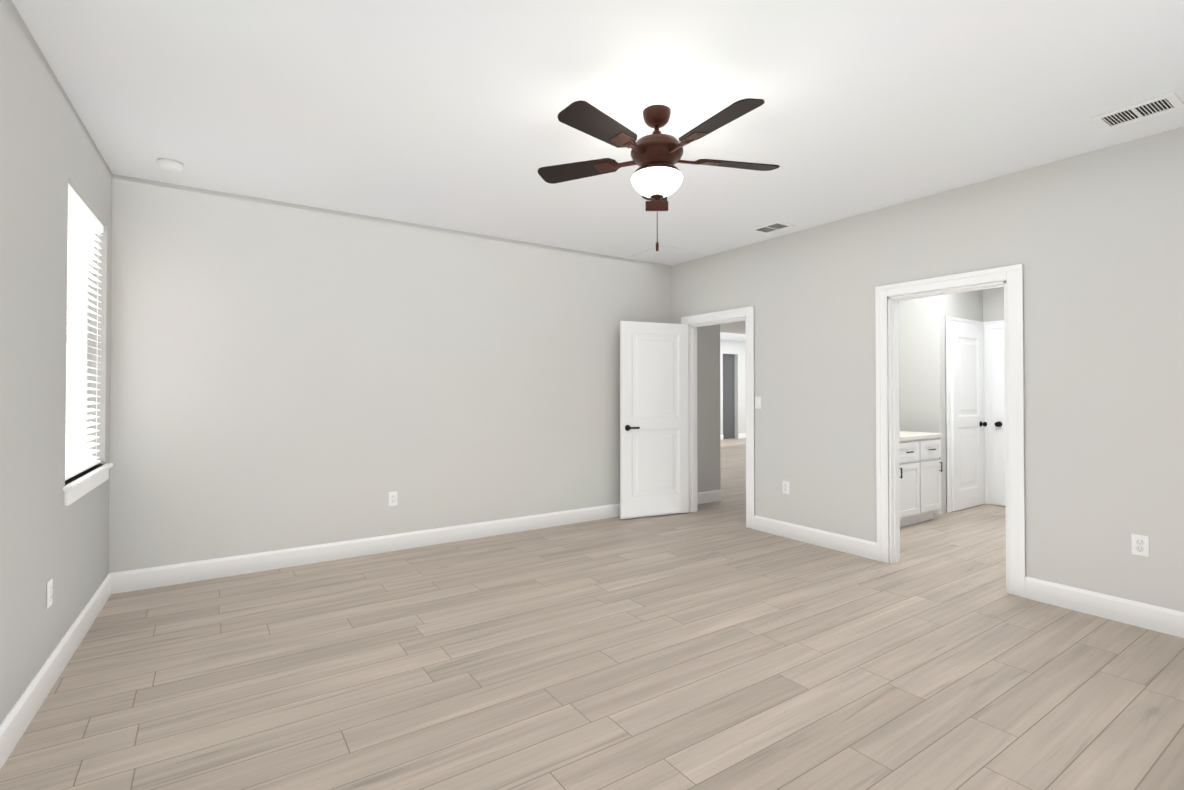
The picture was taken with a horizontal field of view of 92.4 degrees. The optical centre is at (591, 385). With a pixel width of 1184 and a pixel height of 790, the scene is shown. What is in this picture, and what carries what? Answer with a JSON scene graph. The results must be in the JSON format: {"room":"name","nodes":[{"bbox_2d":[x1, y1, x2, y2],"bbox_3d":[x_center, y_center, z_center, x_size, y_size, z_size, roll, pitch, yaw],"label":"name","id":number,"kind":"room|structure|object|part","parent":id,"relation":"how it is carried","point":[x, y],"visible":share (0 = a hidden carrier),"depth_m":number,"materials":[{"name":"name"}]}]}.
{"room":"empty bedroom","nodes":[
{"label":"empty bedroom","id":0,"kind":"room"},
{"bbox_2d":[0,0,111,723],"bbox_3d":[-1.678,-0.041,1.240,0.120,2.740,5.970,0,-1,-32],"label":"wall","id":1,"kind":"structure","parent":0,"point":[49,151],"depth_m":2.39,"materials":[{"name":"beige paint"}]},
{"bbox_2d":[46,578,52,608],"bbox_3d":[-2.406,0.923,2.518,0.012,0.116,0.072,0,-1,-32],"label":"outlet","id":2,"kind":"object","parent":1,"relation":"attached to","point":[49,593],"visible":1,"depth_m":2.51,"materials":[{"name":"white plastic"}]},
{"bbox_2d":[0,573,110,769],"bbox_3d":[-1.616,1.261,1.253,0.015,0.135,5.750,0,-1,-32],"label":"baseboard","id":3,"kind":"structure","parent":1,"relation":"attached to","point":[15,723],"depth_m":2.46,"materials":[{"name":"white wood"}]},
{"bbox_2d":[65,230,88,465],"bbox_3d":[-2.901,-0.261,3.102,0.066,1.700,1.160,0,-1,-32],"label":"window","id":4,"kind":"structure","parent":1,"relation":"in","point":[74,353],"depth_m":3.47,"materials":[{"name":"glass"}]},
{"bbox_2d":[65,183,102,479],"bbox_3d":[-2.839,-0.265,3.140,0.056,1.484,0.948,0,-1,-32],"label":"window blinds","id":5,"kind":"object","parent":4,"relation":"attached to","point":[84,224],"visible":0.73,"depth_m":3.16,"materials":[{"name":"white plastic"}]},
{"bbox_2d":[63,463,112,505],"bbox_3d":[-2.823,0.538,3.142,0.120,0.097,1.040,0,-1,-32],"label":"window sill","id":6,"kind":"structure","parent":1,"relation":"attached to","point":[78,488],"depth_m":3.04,"materials":[{"name":"white wood"}]},
{"bbox_2d":[109,174,720,572],"bbox_3d":[-0.828,0.003,5.334,5.655,2.740,0.120,0,-1,-34],"label":"wall","id":7,"kind":"structure","parent":0,"point":[284,375],"depth_m":4.50,"materials":[{"name":"beige paint"}]},
{"bbox_2d":[110,503,619,593],"bbox_3d":[-1.118,1.302,5.044,4.867,0.135,0.015,0,-1,-34],"label":"baseboard","id":8,"kind":"structure","parent":7,"relation":"attached to","point":[152,577],"depth_m":4.44,"materials":[{"name":"white wood"}]},
{"bbox_2d":[389,491,397,505],"bbox_3d":[-1.645,0.936,4.697,0.072,0.116,0.012,0,-1,-34],"label":"outlet","id":9,"kind":"object","parent":7,"relation":"attached to","point":[393,496],"visible":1,"depth_m":4.69,"materials":[{"name":"white plastic"}]},
{"bbox_2d":[697,489,720,504],"bbox_3d":[1.277,1.320,6.657,0.668,0.135,0.015,0,-1,-34],"label":"baseboard","id":10,"kind":"structure","parent":7,"relation":"attached to","point":[708,496],"depth_m":6.72,"materials":[{"name":"white wood"}]},
{"bbox_2d":[0,438,1183,789],"bbox_3d":[3.492,1.461,8.838,17.955,0.100,13.030,0,-1,-34],"label":"floor","id":11,"kind":"structure","parent":0,"point":[714,646],"depth_m":2.63,"materials":[{"name":"brown wood"}]},
{"bbox_2d":[899,439,926,526],"bbox_3d":[2.731,0.953,5.579,0.934,0.845,0.559,0,-1,-34],"label":"base cabinet","id":12,"kind":"object","parent":11,"relation":"on","point":[920,474],"depth_m":5.52,"materials":[{"name":"white wood"}]},
{"bbox_2d":[899,431,938,438],"bbox_3d":[2.884,0.511,5.683,1.330,0.040,0.565,0,-1,-34],"label":"countertop","id":13,"kind":"structure","parent":12,"relation":"on","point":[902,434],"depth_m":5.67,"materials":[{"name":"white stone"}]},
{"bbox_2d":[927,435,942,519],"bbox_3d":[3.214,0.957,5.904,0.500,0.845,0.559,0,-1,-34],"label":"base cabinet","id":14,"kind":"object","parent":11,"relation":"on","point":[934,464],"depth_m":5.74,"materials":[{"name":"white wood"}]},
{"bbox_2d":[12,0,1183,340],"bbox_3d":[3.492,-1.379,8.868,17.955,0.100,13.030,0,-1,-34],"label":"ceiling","id":15,"kind":"structure","parent":0,"point":[436,112],"depth_m":2.74,"materials":[{"name":"white paint"}]},
{"bbox_2d":[157,158,183,171],"bbox_3d":[-2.624,-1.363,3.535,0.136,0.045,0.136,0,-1,-34],"label":"smoke detector","id":16,"kind":"object","parent":15,"relation":"attached to","point":[169,164],"visible":0.98,"depth_m":3.50,"materials":[{"name":"white plastic"}]},
{"bbox_2d":[538,98,779,250],"bbox_3d":[0.345,-1.039,2.848,1.287,0.710,1.250,0,-1,-34],"label":"ceiling fan","id":17,"kind":"object","parent":15,"relation":"hanging from","point":[657,175],"visible":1,"depth_m":2.79,"materials":[{"name":"brown wood"}]},
{"bbox_2d":[749,221,794,233],"bbox_3d":[1.560,-1.367,4.931,0.230,0.008,0.310,0,-1,-34],"label":"ceiling vent","id":18,"kind":"object","parent":15,"relation":"in","point":[772,227],"visible":1,"depth_m":4.93,"materials":[{"name":"white plastic"}]},
{"bbox_2d":[1090,92,1183,130],"bbox_3d":[2.776,-1.389,2.893,0.230,0.008,0.310,0,-1,-34],"label":"ceiling vent","id":19,"kind":"object","parent":15,"relation":"in","point":[1166,103],"visible":1,"depth_m":2.88,"materials":[{"name":"white plastic"}]},
{"bbox_2d":[723,354,734,438],"bbox_3d":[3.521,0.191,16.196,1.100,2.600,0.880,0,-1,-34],"label":"door","id":20,"kind":"structure","parent":0,"point":[728,397],"depth_m":15.87,"materials":[{"name":"grey wood"}]},
{"bbox_2d":[720,339,745,438],"bbox_3d":[2.847,0.109,15.140,12.000,2.740,0.120,0,-1,-34],"label":"wall","id":21,"kind":"structure","parent":0,"point":[737,349],"depth_m":15.94,"materials":[{"name":"beige paint"}]},
{"bbox_2d":[738,433,745,438],"bbox_3d":[5.924,1.433,17.117,4.430,0.135,0.015,0,-1,-34],"label":"baseboard","id":22,"kind":"structure","parent":21,"relation":"attached to","point":[743,435],"depth_m":15.97,"materials":[{"name":"white wood"}]},
{"bbox_2d":[899,343,899,430],"bbox_3d":[2.663,0.010,5.974,2.188,2.740,0.120,0,-1,-34],"label":"wall","id":23,"kind":"structure","parent":0,"point":[899,386],"depth_m":6.46,"materials":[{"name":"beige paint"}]},
{"bbox_2d":[899,295,945,513],"bbox_3d":[3.675,0.014,6.323,0.120,2.740,0.430,0,-1,-34],"label":"wall","id":24,"kind":"structure","parent":0,"point":[922,362],"depth_m":6.25,"materials":[{"name":"beige paint"}]},
{"bbox_2d":[671,126,1183,611],"bbox_3d":[2.413,-0.008,4.280,0.120,2.740,5.250,0,-1,-34],"label":"wall","id":25,"kind":"structure","parent":0,"point":[1092,242],"depth_m":3.55,"materials":[{"name":"beige paint"}]},
{"bbox_2d":[620,321,688,518],"bbox_3d":[0.671,0.353,5.998,0.822,2.030,0.139,0,-1,-24],"label":"door leaf","id":26,"kind":"structure","parent":25,"relation":"in","point":[654,430],"depth_m":5.97,"materials":[{"name":"white wood"}]},
{"bbox_3d":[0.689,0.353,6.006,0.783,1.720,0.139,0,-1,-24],"label":"handle","id":27,"kind":"part","parent":26,"relation":"part of","materials":[{"name":"black metal"}]},
{"bbox_2d":[681,306,754,528],"bbox_3d":[1.321,0.311,5.883,0.140,2.135,1.004,0,-1,-34],"label":"door frame","id":28,"kind":"structure","parent":25,"relation":"attached to","point":[747,313],"depth_m":5.69,"materials":[{"name":"white wood"}]},
{"bbox_2d":[755,397,760,408],"bbox_3d":[1.577,0.164,5.397,0.015,0.116,0.072,0,-1,-34],"label":"light switch","id":29,"kind":"object","parent":25,"relation":"attached to","point":[757,402],"visible":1,"depth_m":5.39,"materials":[{"name":"white plastic"}]},
{"bbox_2d":[783,480,789,493],"bbox_3d":[1.755,0.921,5.135,0.012,0.116,0.072,0,-1,-34],"label":"outlet","id":30,"kind":"object","parent":25,"relation":"attached to","point":[786,487],"visible":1,"depth_m":5.13,"materials":[{"name":"white plastic"}]},
{"bbox_2d":[754,515,876,559],"bbox_3d":[1.888,1.301,4.925,0.015,0.135,1.202,0,-1,-34],"label":"baseboard","id":31,"kind":"structure","parent":25,"relation":"attached to","point":[847,544],"depth_m":4.85,"materials":[{"name":"white wood"}]},
{"bbox_2d":[875,264,1025,597],"bbox_3d":[2.544,0.292,4.069,0.140,2.135,0.969,0,-1,-34],"label":"door frame","id":32,"kind":"structure","parent":25,"relation":"attached to","point":[1012,275],"depth_m":3.99,"materials":[{"name":"white wood"}]},
{"bbox_2d":[1025,577,1183,637],"bbox_3d":[3.286,1.279,2.849,0.015,0.135,1.865,0,-1,-34],"label":"baseboard","id":33,"kind":"structure","parent":25,"relation":"attached to","point":[1150,617],"depth_m":3.29,"materials":[{"name":"white wood"}]},
{"bbox_2d":[1131,534,1148,556],"bbox_3d":[3.070,0.895,3.182,0.012,0.116,0.072,0,-1,-34],"label":"outlet","id":34,"kind":"object","parent":25,"relation":"attached to","point":[1140,545],"visible":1,"depth_m":3.18,"materials":[{"name":"white plastic"}]},
{"bbox_2d":[945,290,982,398],"bbox_3d":[4.197,0.015,6.488,0.930,2.740,0.120,0,-1,-34],"label":"wall","id":35,"kind":"structure","parent":0,"point":[966,305],"depth_m":6.46,"materials":[{"name":"beige paint"}]},
{"bbox_2d":[950,325,986,510],"bbox_3d":[4.255,0.359,6.389,0.734,2.030,0.100,0,-1,-34],"label":"bathroom door","id":36,"kind":"structure","parent":35,"relation":"in","point":[967,425],"depth_m":6.38,"materials":[{"name":"white wood"}]},
{"bbox_3d":[4.511,0.446,6.539,0.062,0.062,0.065,0,-1,-34],"label":"handle","id":37,"kind":"part","parent":36,"relation":"part of","materials":[{"name":"black metal"}]},
{"bbox_2d":[983,287,1003,505],"bbox_3d":[5.238,0.009,5.882,0.120,2.740,2.290,0,-1,-34],"label":"wall","id":38,"kind":"structure","parent":0,"point":[993,304],"depth_m":6.62,"materials":[{"name":"beige paint"}]},
{"bbox_2d":[945,316,1003,512],"bbox_3d":[4.490,0.313,6.050,0.930,2.135,0.930,0,-1,-34],"label":"door frame","id":39,"kind":"structure","parent":38,"relation":"attached to","point":[989,326],"depth_m":6.62,"materials":[{"name":"white wood"}]},
{"bbox_2d":[992,328,1005,505],"bbox_3d":[4.835,0.358,6.276,0.100,2.030,0.734,0,-1,-34],"label":"bathroom door","id":40,"kind":"structure","parent":38,"relation":"in","point":[998,411],"depth_m":6.53,"materials":[{"name":"white wood"}]},
{"bbox_3d":[4.655,0.446,6.511,0.065,0.062,0.062,0,-1,-34],"label":"handle","id":41,"kind":"part","parent":40,"relation":"part of","materials":[{"name":"black metal"}]}
]}

